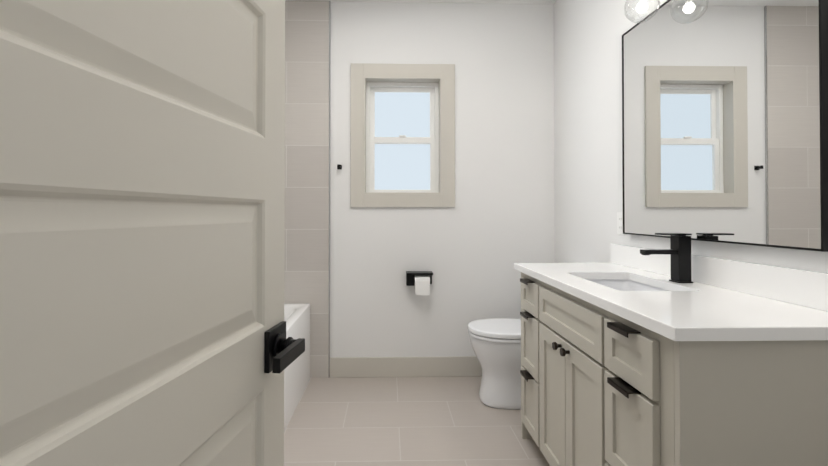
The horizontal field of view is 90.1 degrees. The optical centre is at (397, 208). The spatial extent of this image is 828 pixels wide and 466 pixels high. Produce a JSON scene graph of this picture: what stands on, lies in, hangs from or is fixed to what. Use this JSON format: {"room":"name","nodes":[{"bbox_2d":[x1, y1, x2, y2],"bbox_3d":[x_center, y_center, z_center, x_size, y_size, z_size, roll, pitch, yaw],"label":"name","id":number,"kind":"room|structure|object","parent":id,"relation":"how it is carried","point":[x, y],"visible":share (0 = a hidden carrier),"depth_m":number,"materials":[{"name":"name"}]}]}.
{"room":"bathroom","nodes":[
{"label":"bathroom","id":0,"kind":"room"},
{"bbox_2d":[284,376,549,465],"bbox_3d":[-0.093,1.235,1.488,2.818,0.100,3.235,0,-1,-1],"label":"floor","id":1,"kind":"structure","parent":0,"point":[402,421],"depth_m":2.26,"materials":[{"name":"tile"}]},
{"bbox_2d":[284,303,309,431],"bbox_3d":[-0.980,0.927,2.173,0.751,0.528,1.508,0,-1,-1],"label":"bathtub","id":2,"kind":"object","parent":1,"relation":"on","point":[297,370],"visible":0.17,"depth_m":2.54,"materials":[{"name":"ceramic"}]},
{"bbox_2d":[468,318,520,409],"bbox_3d":[0.783,0.780,2.584,0.690,0.830,0.424,0,-1,-1],"label":"toilet","id":3,"kind":"object","parent":1,"relation":"on","point":[496,344],"visible":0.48,"depth_m":2.46,"materials":[{"name":"ceramic"}]},
{"bbox_2d":[514,233,827,465],"bbox_3d":[0.884,0.640,1.574,0.556,1.092,1.233,0,-1,-1],"label":"bathroom vanity","id":4,"kind":"object","parent":1,"relation":"on","point":[677,353],"visible":1,"depth_m":1.15,"materials":[{"name":"paint"}]},
{"bbox_2d":[286,0,555,3],"bbox_3d":[-0.093,-1.555,1.514,2.818,0.100,3.235,0,-1,-1],"label":"ceiling","id":5,"kind":"structure","parent":0,"point":[496,1],"depth_m":2.97,"materials":[{"name":"paint"}]},
{"bbox_2d":[330,2,554,356],"bbox_3d":[-0.126,-0.145,3.043,2.818,2.690,0.150,0,-1,-1],"label":"wall","id":6,"kind":"structure","parent":0,"point":[482,236],"depth_m":2.98,"materials":[{"name":"paint"}]},
{"bbox_2d":[284,0,328,377],"bbox_3d":[-0.938,-0.146,2.945,0.890,2.689,0.010,0,-1,-1],"label":"tiled wall","id":7,"kind":"structure","parent":6,"relation":"attached to","point":[306,270],"depth_m":2.95,"materials":[{"name":"beige tile"}]},
{"bbox_2d":[328,1,330,377],"bbox_3d":[-0.489,-0.146,2.954,0.010,2.689,0.012,0,-1,-1],"label":"tile trim edge","id":8,"kind":"structure","parent":6,"relation":"attached to","point":[329,182],"depth_m":2.95,"materials":[{"name":"metal"}]},
{"bbox_2d":[350,63,454,206],"bbox_3d":[0.034,-0.525,3.033,0.749,1.029,0.153,0,-1,-1],"label":"window unit","id":9,"kind":"structure","parent":6,"relation":"in","point":[402,137],"depth_m":3.05,"materials":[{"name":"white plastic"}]},
{"bbox_2d":[330,356,481,377],"bbox_3d":[0.325,1.129,2.958,1.618,0.140,0.016,0,-1,-1],"label":"baseboard","id":10,"kind":"structure","parent":6,"relation":"attached to","point":[449,366],"depth_m":2.94,"materials":[{"name":"paint"}]},
{"bbox_2d":[406,271,432,285],"bbox_3d":[0.152,0.492,2.918,0.185,0.092,0.100,0,-1,-1],"label":"paper holder","id":11,"kind":"object","parent":6,"relation":"attached to","point":[410,280],"visible":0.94,"depth_m":2.88,"materials":[{"name":"black metal"}]},
{"bbox_2d":[414,275,429,294],"bbox_3d":[0.170,0.532,2.905,0.104,0.133,0.088,0,-1,-1],"label":"paper roll","id":12,"kind":"object","parent":11,"relation":"hanging from","point":[422,284],"visible":0.88,"depth_m":2.86,"materials":[{"name":"white paper"}]},
{"bbox_2d":[554,0,827,272],"bbox_3d":[1.242,-0.161,1.455,0.150,2.690,3.085,0,-1,-1],"label":"wall","id":13,"kind":"structure","parent":0,"point":[588,189],"depth_m":2.41,"materials":[{"name":"paint"}]},
{"bbox_2d":[617,212,625,234],"bbox_3d":[1.149,0.075,2.126,0.007,0.115,0.070,0,-1,-1],"label":"electrical outlet","id":14,"kind":"object","parent":13,"relation":"attached to","point":[620,223],"visible":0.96,"depth_m":2.13,"materials":[{"name":"white plastic"}]},
{"bbox_2d":[624,0,659,22],"bbox_3d":[1.066,-0.936,1.601,0.196,0.287,0.440,0,-1,-1],"label":"vanity light","id":15,"kind":"object","parent":13,"relation":"attached to","point":[641,6],"visible":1,"depth_m":1.74,"materials":[{"name":"clear glass"}]},
{"bbox_2d":[622,0,827,251],"bbox_3d":[1.148,-0.377,1.591,0.032,0.994,0.953,0,-1,-1],"label":"mirror","id":16,"kind":"object","parent":13,"relation":"attached to","point":[724,121],"visible":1,"depth_m":1.42,"materials":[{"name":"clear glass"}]},
{"bbox_3d":[-0.060,-0.175,-0.041,2.518,2.690,0.150,0,-1,-1],"label":"wall","id":17,"kind":"structure","parent":0,"visible":0},
{"bbox_2d":[0,0,304,465],"bbox_3d":[-0.284,0.152,0.446,0.224,2.030,0.804,0,-1,-1],"label":"door","id":18,"kind":"structure","parent":17,"relation":"in","point":[142,205],"depth_m":0.47,"materials":[{"name":"paint"}]}
]}

